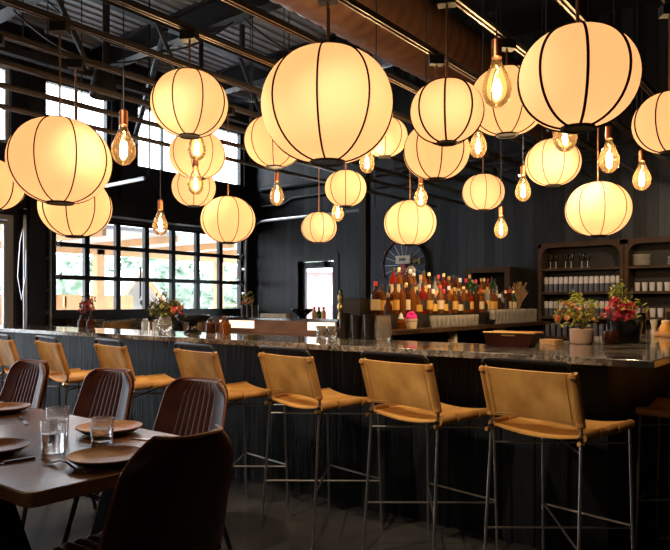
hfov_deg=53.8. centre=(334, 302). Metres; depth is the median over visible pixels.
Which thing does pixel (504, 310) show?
glass
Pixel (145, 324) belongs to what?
clear jar
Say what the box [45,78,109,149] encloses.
window
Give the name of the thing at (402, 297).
liquor bottle
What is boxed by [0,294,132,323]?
fence
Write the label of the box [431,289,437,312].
liquor bottle
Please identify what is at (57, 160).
lantern
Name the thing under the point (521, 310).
glass
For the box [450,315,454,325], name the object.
glass
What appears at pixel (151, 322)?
bar stool
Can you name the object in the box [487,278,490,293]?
liquor bottle
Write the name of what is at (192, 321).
footed bowl
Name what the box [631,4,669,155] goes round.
lantern
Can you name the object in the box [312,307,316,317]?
juice bottle
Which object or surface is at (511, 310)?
glass
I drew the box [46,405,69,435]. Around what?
water glass
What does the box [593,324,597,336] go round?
glass
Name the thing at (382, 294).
liquor bottle
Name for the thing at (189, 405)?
dining chair
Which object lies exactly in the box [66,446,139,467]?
plate
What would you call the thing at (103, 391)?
dining chair
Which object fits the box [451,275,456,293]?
liquor bottle
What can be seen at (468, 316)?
glass
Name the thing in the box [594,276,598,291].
glass
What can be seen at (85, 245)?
window
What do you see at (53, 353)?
bar stool
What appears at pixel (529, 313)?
glass
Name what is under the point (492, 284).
liquor bottle
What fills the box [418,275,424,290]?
liquor bottle
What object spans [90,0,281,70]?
beam
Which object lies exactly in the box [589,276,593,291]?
glass
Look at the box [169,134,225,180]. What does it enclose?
lantern
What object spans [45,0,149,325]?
door track
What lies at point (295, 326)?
station
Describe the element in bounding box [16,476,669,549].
floor
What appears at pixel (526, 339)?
box
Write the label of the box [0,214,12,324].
door
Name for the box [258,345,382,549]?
bar stool
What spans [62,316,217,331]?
window ledge
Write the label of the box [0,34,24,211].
lantern
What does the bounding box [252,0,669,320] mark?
wall
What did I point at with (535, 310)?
glass
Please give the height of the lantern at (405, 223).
0.947 m
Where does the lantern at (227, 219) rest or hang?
hanging from the ceiling track at (10, 37)
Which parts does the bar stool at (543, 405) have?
leg, rail, backrest, leg, seat, leg, foot rail, leg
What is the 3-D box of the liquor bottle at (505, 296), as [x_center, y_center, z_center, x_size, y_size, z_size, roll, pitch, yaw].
[1.964,-0.024,7.610,0.082,0.246,0.080,0,0,38]
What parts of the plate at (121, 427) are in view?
plate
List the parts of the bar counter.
panel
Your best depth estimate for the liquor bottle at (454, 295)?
6.56 m
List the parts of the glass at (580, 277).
glass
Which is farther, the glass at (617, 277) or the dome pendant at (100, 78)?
the glass at (617, 277)
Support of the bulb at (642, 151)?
hanging from the ceiling track at (569, 6)
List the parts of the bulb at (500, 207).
glass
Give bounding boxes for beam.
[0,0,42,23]
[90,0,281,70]
[216,0,556,93]
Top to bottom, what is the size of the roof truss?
1.480 m
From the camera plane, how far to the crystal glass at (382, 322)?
4.36 m
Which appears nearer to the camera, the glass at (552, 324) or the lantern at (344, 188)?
the lantern at (344, 188)
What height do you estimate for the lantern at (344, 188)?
0.696 m
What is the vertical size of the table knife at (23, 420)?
0.009 m
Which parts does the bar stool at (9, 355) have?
leg, rail, backrest, leg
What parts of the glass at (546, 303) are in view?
glass, glass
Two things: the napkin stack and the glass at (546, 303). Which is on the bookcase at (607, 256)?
the glass at (546, 303)
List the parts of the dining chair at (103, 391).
leg, leg, backrest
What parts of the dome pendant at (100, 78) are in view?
stem, lamp shade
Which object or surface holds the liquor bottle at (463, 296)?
on the bar
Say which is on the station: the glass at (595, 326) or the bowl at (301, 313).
the bowl at (301, 313)
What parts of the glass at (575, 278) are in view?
glass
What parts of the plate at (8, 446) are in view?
plate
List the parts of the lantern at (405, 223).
lamp shade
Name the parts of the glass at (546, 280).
glass, glass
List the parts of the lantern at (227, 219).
lamp shade, rod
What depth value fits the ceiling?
10.24 m
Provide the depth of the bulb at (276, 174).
5.53 m
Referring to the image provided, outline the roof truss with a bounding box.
[0,0,272,125]
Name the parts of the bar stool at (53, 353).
leg, rail, backrest, leg, seat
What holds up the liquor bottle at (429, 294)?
on the bar
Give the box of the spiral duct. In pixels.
[269,0,567,140]
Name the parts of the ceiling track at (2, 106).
rail, rail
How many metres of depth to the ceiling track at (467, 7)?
3.74 m
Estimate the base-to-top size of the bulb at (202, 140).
0.578 m
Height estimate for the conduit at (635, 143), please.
0.139 m
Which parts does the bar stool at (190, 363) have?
rail, backrest, leg, seat, foot rail, leg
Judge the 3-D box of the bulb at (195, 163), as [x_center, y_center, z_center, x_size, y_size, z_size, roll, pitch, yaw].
[-1.021,-1.146,4.833,0.120,0.708,0.120,0,0,16]
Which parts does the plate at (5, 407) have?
plate, plate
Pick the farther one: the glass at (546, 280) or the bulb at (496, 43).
the glass at (546, 280)
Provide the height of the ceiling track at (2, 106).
2.700 m
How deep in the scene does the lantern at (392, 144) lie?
5.06 m
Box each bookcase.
[538,239,623,340]
[624,236,669,329]
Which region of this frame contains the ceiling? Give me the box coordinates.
[7,0,393,102]
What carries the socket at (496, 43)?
attached to the bulb at (496, 43)
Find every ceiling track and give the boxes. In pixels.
[0,0,436,207]
[0,0,461,193]
[0,0,465,204]
[0,0,466,182]
[0,0,523,186]
[109,0,521,167]
[221,0,595,178]
[338,0,634,173]
[457,0,669,166]
[557,0,657,95]
[662,0,669,3]
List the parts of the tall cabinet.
frame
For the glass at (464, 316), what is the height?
0.105 m
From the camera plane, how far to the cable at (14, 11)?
8.93 m
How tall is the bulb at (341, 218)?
0.738 m
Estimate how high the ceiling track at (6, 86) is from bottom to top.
2.700 m
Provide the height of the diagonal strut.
1.025 m
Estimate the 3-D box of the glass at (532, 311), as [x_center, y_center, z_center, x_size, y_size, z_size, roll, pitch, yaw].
[2.296,0.144,7.731,0.076,0.150,0.076,0,0,38]
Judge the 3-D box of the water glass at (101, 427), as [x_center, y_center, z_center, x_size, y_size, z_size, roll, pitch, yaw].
[-0.890,0.488,2.523,0.088,0.101,0.088,0,0,38]
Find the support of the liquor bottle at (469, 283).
on the bar
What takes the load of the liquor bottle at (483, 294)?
on the bar
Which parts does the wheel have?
sign plate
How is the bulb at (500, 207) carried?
hanging from the ceiling track at (242, 5)
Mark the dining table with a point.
(35, 483)
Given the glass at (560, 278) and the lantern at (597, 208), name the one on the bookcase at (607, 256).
the glass at (560, 278)
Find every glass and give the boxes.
[40,419,66,453]
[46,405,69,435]
[90,416,113,445]
[375,315,391,340]
[429,316,436,326]
[434,315,441,326]
[441,315,445,326]
[446,315,450,326]
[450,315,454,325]
[454,315,458,325]
[459,315,462,325]
[463,315,466,325]
[467,315,470,324]
[468,314,474,324]
[475,314,478,324]
[489,310,495,323]
[496,309,502,323]
[496,310,499,323]
[503,309,506,322]
[506,309,509,322]
[509,309,512,322]
[513,309,515,322]
[516,309,519,322]
[519,309,522,321]
[522,309,525,321]
[525,309,528,321]
[528,309,531,321]
[531,309,533,321]
[534,309,536,321]
[544,277,548,291]
[544,301,548,315]
[545,324,549,335]
[549,277,552,291]
[549,301,552,315]
[551,323,554,335]
[554,277,557,291]
[554,301,557,313]
[557,323,560,335]
[559,277,562,291]
[559,301,562,315]
[563,323,566,335]
[564,277,567,291]
[569,277,572,291]
[574,277,577,291]
[579,276,582,291]
[584,276,588,291]
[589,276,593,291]
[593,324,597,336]
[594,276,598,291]
[594,301,598,316]
[599,324,603,335]
[600,276,603,290]
[600,301,603,316]
[605,276,609,290]
[605,301,609,316]
[610,276,614,290]
[616,276,619,286]
[635,282,639,290]
[642,282,647,290]
[642,308,647,316]
[649,282,654,290]
[650,308,655,316]
[657,282,662,290]
[657,308,663,316]
[664,282,669,290]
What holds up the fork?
on the dining table
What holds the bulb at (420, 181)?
hanging from the ceiling track at (133, 5)
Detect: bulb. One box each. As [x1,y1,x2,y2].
[111,4,135,164]
[152,126,167,235]
[187,138,205,160]
[187,140,203,194]
[270,172,283,205]
[331,167,343,220]
[359,153,374,172]
[414,177,427,206]
[469,131,486,157]
[482,0,511,107]
[494,206,507,237]
[515,164,530,200]
[553,132,577,151]
[598,123,619,172]
[632,85,651,190]
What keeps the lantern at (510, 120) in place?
hanging from the ceiling track at (467, 7)
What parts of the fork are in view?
handle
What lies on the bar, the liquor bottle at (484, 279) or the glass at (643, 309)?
the liquor bottle at (484, 279)
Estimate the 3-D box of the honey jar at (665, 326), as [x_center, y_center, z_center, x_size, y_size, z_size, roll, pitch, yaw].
[2.478,0.181,4.942,0.096,0.110,0.096,0,0,38]
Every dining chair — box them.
[0,360,49,408]
[21,368,133,527]
[52,424,232,549]
[61,377,232,549]
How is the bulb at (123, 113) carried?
hanging from the ceiling track at (133, 5)
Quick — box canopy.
[0,224,236,309]
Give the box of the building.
[307,268,331,317]
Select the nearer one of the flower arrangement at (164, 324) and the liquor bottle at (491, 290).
the flower arrangement at (164, 324)
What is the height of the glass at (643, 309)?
0.120 m
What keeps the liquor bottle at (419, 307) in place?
on the bar
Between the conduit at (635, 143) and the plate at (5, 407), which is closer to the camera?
the plate at (5, 407)
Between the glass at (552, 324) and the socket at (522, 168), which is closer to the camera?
the socket at (522, 168)
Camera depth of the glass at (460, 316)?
6.31 m
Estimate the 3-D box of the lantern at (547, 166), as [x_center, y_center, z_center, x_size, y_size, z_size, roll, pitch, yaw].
[1.849,-1.245,5.599,0.452,0.509,0.452,0,0,0]
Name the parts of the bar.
post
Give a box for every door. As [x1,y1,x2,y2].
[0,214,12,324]
[293,253,338,317]
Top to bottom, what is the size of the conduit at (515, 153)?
0.100 m
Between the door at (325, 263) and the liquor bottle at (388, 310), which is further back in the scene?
the door at (325, 263)
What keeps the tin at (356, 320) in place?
on the bar counter
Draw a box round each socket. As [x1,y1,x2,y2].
[119,108,127,126]
[157,199,162,209]
[193,156,198,167]
[274,172,278,181]
[491,37,501,59]
[499,206,502,215]
[520,164,525,175]
[605,125,612,139]
[639,149,644,161]
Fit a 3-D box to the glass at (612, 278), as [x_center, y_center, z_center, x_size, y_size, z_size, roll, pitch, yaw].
[3.830,-0.269,9.101,0.066,0.215,0.066,0,0,38]
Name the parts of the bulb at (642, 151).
glass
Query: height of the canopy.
2.820 m
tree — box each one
[0,253,112,294]
[106,257,208,308]
[184,265,236,308]
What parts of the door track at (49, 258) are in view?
rail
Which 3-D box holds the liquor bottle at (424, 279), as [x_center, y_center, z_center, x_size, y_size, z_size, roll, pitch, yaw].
[0.878,-0.182,6.517,0.079,0.281,0.077,0,0,38]
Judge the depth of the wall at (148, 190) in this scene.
10.88 m
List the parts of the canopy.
post, post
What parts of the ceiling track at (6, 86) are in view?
rail, rail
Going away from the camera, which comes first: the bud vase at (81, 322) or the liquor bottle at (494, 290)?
the bud vase at (81, 322)
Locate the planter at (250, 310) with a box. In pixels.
[240,291,258,316]
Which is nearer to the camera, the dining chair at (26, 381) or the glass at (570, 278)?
the dining chair at (26, 381)
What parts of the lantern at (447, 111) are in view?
rod, lamp shade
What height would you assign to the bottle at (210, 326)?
0.125 m
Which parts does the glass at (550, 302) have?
glass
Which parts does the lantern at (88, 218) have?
lamp shade, rod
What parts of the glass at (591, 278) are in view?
glass, glass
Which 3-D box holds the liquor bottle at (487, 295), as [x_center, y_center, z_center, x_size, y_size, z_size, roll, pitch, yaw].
[1.667,-0.037,7.220,0.072,0.273,0.070,0,0,38]
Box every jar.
[141,319,149,330]
[152,320,158,330]
[317,326,326,338]
[327,326,336,337]
[396,312,405,328]
[602,331,620,343]
[659,320,669,331]
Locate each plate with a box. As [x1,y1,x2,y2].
[0,402,30,414]
[0,438,29,456]
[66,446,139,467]
[75,420,142,435]
[633,254,650,255]
[633,259,650,260]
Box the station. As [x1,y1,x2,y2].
[205,316,338,336]
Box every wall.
[0,21,251,326]
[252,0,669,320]
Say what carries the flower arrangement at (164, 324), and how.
on the bar counter
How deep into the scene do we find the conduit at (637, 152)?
10.81 m
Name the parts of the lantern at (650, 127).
lamp shade, rod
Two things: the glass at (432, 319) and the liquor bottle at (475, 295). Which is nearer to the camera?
the glass at (432, 319)
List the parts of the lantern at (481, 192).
lamp shade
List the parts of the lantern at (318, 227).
lamp shade, rod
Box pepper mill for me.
[337,289,343,318]
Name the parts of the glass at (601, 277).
glass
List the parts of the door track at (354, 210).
rail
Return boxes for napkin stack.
[260,313,292,317]
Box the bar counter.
[0,324,669,549]
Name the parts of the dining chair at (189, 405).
leg, seat, backrest, leg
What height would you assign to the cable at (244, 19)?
0.422 m
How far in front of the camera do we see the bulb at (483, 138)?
4.50 m
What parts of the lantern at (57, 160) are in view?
lamp shade, rod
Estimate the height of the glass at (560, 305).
0.215 m
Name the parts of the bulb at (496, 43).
cord, glass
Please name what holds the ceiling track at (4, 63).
hanging from the ceiling
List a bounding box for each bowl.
[175,315,209,333]
[291,309,312,317]
[485,320,491,324]
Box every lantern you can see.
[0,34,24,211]
[5,20,111,205]
[37,59,111,237]
[150,29,227,139]
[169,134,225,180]
[171,173,215,207]
[201,107,254,243]
[244,116,295,168]
[261,0,393,166]
[301,167,336,243]
[325,165,366,207]
[371,117,407,158]
[384,171,435,245]
[404,55,469,181]
[410,0,484,146]
[462,151,504,211]
[473,38,536,138]
[517,0,641,133]
[525,128,581,186]
[565,128,631,236]
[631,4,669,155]
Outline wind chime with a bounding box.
[139,267,141,304]
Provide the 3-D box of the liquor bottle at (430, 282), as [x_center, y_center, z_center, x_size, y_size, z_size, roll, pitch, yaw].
[0.939,-0.173,6.591,0.080,0.264,0.078,0,0,38]
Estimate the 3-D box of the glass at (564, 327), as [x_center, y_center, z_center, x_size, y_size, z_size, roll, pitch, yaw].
[3.310,0.384,9.508,0.064,0.190,0.064,0,0,38]
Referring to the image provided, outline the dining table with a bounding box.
[0,401,177,549]
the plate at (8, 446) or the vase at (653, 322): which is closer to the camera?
the plate at (8, 446)
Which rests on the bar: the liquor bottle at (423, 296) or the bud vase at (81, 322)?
the liquor bottle at (423, 296)
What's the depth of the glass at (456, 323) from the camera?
6.24 m
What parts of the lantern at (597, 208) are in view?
rod, lamp shade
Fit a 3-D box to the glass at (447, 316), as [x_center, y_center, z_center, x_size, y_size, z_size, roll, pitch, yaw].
[1.038,0.167,6.137,0.072,0.105,0.072,0,0,38]
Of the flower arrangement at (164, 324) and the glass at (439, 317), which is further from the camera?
the glass at (439, 317)
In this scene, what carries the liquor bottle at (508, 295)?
on the bar
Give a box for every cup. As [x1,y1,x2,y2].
[404,311,417,328]
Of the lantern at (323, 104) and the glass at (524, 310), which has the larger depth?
the glass at (524, 310)
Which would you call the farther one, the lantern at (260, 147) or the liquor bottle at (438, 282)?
the liquor bottle at (438, 282)
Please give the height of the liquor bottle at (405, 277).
0.284 m
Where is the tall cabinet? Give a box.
[465,266,523,308]
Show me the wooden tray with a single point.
(656, 333)
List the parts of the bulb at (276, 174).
glass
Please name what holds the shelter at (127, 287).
on the ground
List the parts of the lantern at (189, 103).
lamp shade, rod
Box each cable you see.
[13,10,172,63]
[45,0,233,52]
[243,18,372,55]
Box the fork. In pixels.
[40,458,93,471]
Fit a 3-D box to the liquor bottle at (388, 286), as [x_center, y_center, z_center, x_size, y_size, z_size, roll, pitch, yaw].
[0.463,-0.028,5.674,0.073,0.253,0.071,0,0,38]
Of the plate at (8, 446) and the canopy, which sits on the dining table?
the plate at (8, 446)
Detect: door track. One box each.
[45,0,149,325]
[242,156,374,299]
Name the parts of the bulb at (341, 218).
glass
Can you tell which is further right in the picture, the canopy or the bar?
the bar
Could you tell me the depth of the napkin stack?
10.39 m
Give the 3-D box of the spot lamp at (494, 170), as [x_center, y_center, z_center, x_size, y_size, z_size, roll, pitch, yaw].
[2.318,-3.021,9.610,0.070,2.358,0.068,0,0,38]
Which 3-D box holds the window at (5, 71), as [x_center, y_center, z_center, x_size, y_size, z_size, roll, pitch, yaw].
[-5.302,-2.965,9.472,0.100,1.170,1.200,0,0,38]
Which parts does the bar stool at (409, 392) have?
leg, rail, backrest, leg, seat, leg, foot rail, leg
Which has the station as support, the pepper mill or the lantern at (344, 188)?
the pepper mill
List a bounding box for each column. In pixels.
[26,25,43,325]
[118,62,135,199]
[359,54,370,297]
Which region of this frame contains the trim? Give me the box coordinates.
[110,196,260,233]
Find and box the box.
[483,330,543,347]
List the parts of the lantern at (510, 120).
lamp shade, rod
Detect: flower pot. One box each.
[552,290,602,343]
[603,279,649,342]
[607,320,642,342]
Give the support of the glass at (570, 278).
on the bookcase at (607, 256)
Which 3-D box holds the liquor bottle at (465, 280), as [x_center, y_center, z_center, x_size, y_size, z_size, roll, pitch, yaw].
[1.425,-0.154,7.186,0.089,0.226,0.087,0,0,38]
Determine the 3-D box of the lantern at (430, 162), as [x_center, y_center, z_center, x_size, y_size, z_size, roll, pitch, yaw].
[0.618,-1.124,4.023,0.398,0.752,0.398,0,0,6]
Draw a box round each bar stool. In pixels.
[0,333,80,404]
[35,335,128,419]
[94,338,174,419]
[103,318,130,328]
[148,318,158,329]
[173,342,288,508]
[183,321,205,331]
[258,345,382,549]
[359,350,498,549]
[479,356,634,549]
[634,397,669,549]
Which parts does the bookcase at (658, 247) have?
shelf, shelf, shelf, panel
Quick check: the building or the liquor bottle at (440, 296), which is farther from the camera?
the building
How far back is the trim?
11.60 m
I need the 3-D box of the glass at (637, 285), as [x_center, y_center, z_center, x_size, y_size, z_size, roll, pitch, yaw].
[4.085,-0.218,8.915,0.072,0.115,0.072,0,0,38]
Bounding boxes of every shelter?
[81,269,167,308]
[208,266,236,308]
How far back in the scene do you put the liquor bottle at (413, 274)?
6.34 m
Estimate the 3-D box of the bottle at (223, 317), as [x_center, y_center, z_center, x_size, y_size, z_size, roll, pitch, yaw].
[-0.888,0.176,5.287,0.076,0.145,0.076,0,0,38]
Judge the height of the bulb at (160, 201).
0.978 m
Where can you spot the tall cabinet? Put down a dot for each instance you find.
(505, 277)
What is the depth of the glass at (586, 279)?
9.30 m
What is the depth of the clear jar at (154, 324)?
5.86 m
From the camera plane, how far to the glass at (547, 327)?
9.64 m
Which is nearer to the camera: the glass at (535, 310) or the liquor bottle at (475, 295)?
the liquor bottle at (475, 295)
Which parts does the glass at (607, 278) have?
glass, glass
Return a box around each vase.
[77,296,87,327]
[85,295,96,328]
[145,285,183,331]
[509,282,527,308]
[650,319,657,333]
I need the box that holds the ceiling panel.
[433,0,654,42]
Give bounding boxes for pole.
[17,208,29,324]
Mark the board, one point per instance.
(542, 341)
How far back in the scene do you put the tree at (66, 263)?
24.38 m
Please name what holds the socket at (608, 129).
attached to the bulb at (608, 129)
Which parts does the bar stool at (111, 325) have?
rail, backrest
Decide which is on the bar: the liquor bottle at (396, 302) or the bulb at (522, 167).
the liquor bottle at (396, 302)
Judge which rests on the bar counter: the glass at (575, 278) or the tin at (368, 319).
the tin at (368, 319)
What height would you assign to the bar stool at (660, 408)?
1.060 m
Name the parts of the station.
light strip, light strip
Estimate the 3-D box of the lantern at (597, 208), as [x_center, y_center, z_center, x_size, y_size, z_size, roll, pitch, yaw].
[2.048,-1.008,5.139,0.485,0.983,0.485,0,0,10]
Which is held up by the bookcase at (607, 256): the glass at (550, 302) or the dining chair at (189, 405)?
the glass at (550, 302)
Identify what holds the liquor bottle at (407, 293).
on the bar
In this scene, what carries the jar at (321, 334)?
on the bar counter
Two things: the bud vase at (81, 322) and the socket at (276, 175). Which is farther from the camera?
the bud vase at (81, 322)
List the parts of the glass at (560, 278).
glass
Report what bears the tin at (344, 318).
on the bar counter
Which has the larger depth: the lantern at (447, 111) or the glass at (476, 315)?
the glass at (476, 315)
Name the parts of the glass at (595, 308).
glass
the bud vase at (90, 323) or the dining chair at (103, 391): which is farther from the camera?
the bud vase at (90, 323)
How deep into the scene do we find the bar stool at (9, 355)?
5.28 m
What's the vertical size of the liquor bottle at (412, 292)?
0.280 m
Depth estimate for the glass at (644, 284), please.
8.83 m
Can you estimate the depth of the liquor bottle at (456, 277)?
7.02 m
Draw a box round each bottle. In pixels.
[206,318,215,333]
[219,316,226,333]
[222,317,230,334]
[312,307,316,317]
[317,307,320,317]
[321,307,325,317]
[371,281,379,314]
[380,284,385,314]
[384,293,392,328]
[385,285,392,307]
[389,268,397,292]
[392,283,399,313]
[396,267,402,291]
[399,284,405,313]
[403,268,408,290]
[404,283,410,313]
[408,269,413,290]
[409,283,415,313]
[412,273,417,292]
[416,290,422,313]
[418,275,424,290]
[419,283,426,313]
[422,270,427,292]
[426,285,432,313]
[427,272,432,288]
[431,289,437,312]
[433,277,438,298]
[436,275,441,285]
[436,285,443,312]
[441,273,447,294]
[442,289,447,312]
[445,286,452,312]
[447,276,452,293]
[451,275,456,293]
[452,287,457,312]
[455,276,460,290]
[457,291,462,312]
[460,287,467,312]
[464,278,468,294]
[465,290,469,312]
[467,275,472,295]
[468,289,473,311]
[473,286,478,311]
[478,278,484,292]
[479,289,483,311]
[482,293,487,311]
[483,278,487,293]
[485,287,490,311]
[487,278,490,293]
[490,277,494,288]
[490,289,494,309]
[493,289,497,309]
[494,279,497,296]
[498,294,503,308]
[500,292,504,308]
[503,290,508,308]
[507,290,512,308]
[512,291,516,308]
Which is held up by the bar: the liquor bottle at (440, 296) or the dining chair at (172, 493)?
the liquor bottle at (440, 296)
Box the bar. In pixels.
[326,298,550,343]
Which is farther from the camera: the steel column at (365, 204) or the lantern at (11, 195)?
the steel column at (365, 204)
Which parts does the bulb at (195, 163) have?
glass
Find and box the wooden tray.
[654,331,669,336]
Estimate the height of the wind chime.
1.360 m
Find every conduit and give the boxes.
[259,140,587,192]
[261,151,651,208]
[415,141,638,178]
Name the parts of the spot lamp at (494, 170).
stem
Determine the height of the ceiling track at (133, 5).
2.700 m
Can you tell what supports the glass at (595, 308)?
on the bookcase at (607, 256)
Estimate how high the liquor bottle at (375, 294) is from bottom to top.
0.279 m
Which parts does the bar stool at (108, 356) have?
rail, backrest, leg, seat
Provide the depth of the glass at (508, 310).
7.14 m
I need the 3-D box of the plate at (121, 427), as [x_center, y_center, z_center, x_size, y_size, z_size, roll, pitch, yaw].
[-0.934,0.523,2.735,0.264,0.031,0.264,0,0,38]
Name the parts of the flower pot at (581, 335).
pot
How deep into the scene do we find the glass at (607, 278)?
9.12 m
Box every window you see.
[0,66,8,142]
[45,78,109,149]
[56,221,242,317]
[137,104,176,174]
[214,127,241,187]
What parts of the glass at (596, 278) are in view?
glass, glass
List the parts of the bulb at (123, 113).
glass, cord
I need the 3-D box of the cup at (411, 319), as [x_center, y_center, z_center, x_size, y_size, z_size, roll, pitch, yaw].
[0.652,0.144,5.658,0.116,0.150,0.114,0,0,38]
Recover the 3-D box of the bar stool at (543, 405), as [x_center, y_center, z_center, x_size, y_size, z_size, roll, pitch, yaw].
[1.014,0.771,3.015,0.562,1.060,0.480,0,0,-42]
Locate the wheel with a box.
[381,242,427,283]
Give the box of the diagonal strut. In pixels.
[132,28,168,144]
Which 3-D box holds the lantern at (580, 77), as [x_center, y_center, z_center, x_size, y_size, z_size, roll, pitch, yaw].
[0.812,-1.039,2.208,0.389,0.921,0.389,0,0,11]
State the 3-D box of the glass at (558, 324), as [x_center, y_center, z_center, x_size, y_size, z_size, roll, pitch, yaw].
[3.243,0.384,9.560,0.064,0.190,0.064,0,0,38]
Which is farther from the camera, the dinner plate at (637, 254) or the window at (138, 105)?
the window at (138, 105)
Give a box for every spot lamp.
[492,18,496,173]
[517,135,519,176]
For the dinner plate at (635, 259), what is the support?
on the dinner plate
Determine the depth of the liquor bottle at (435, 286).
6.63 m
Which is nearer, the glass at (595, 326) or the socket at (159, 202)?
the socket at (159, 202)
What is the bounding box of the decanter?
[407,265,415,276]
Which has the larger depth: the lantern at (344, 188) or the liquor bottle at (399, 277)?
the liquor bottle at (399, 277)
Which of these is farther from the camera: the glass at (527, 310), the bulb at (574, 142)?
the glass at (527, 310)
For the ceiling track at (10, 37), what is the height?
0.990 m
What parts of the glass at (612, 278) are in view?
glass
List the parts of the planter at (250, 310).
planter, planter, planter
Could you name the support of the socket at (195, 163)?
attached to the bulb at (195, 163)
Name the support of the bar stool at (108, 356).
on the floor
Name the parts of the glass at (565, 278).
glass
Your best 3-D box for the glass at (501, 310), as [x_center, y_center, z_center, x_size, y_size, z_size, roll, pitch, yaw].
[1.755,0.144,7.038,0.076,0.150,0.076,0,0,38]
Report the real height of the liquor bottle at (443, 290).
0.235 m
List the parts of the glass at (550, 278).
glass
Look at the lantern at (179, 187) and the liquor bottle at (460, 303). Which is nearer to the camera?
the lantern at (179, 187)
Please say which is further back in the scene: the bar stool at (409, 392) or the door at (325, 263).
the door at (325, 263)
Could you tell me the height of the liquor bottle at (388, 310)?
0.300 m
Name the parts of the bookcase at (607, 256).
shelf, shelf, shelf, shelf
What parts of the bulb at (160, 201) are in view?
glass, cord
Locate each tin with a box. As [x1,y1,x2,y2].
[339,313,350,338]
[351,315,362,339]
[363,314,374,339]
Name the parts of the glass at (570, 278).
glass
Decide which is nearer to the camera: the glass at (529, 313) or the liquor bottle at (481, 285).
the liquor bottle at (481, 285)
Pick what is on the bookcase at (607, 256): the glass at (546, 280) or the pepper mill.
the glass at (546, 280)
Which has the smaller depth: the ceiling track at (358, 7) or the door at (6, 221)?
the ceiling track at (358, 7)
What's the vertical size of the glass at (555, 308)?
0.215 m
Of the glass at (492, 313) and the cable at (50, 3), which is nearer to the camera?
the glass at (492, 313)
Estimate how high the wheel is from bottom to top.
0.906 m
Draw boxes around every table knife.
[0,456,35,464]
[19,416,28,424]
[127,437,148,440]
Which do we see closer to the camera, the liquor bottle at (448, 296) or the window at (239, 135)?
the liquor bottle at (448, 296)
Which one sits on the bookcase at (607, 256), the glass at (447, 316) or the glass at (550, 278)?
the glass at (550, 278)
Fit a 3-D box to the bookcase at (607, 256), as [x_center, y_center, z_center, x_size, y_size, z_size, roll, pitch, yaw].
[3.551,0.215,9.446,1.185,2.170,0.360,0,0,38]
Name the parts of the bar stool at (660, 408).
leg, foot rail, seat, leg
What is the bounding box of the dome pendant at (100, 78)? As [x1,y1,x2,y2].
[89,0,117,100]
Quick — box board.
[540,339,562,344]
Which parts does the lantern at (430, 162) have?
lamp shade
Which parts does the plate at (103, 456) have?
plate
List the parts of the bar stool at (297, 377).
leg, rail, backrest, leg, seat, leg, foot rail, leg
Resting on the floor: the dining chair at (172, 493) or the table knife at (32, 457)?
the dining chair at (172, 493)
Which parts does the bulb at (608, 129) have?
glass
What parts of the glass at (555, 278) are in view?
glass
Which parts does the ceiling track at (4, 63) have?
rail, rail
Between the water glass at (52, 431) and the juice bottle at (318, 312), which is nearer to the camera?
the water glass at (52, 431)
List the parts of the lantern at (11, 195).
lamp shade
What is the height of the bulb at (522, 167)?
0.718 m
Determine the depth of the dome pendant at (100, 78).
6.67 m
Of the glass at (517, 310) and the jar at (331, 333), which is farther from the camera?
the glass at (517, 310)
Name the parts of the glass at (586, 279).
glass, glass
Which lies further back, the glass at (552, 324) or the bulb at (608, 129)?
the glass at (552, 324)

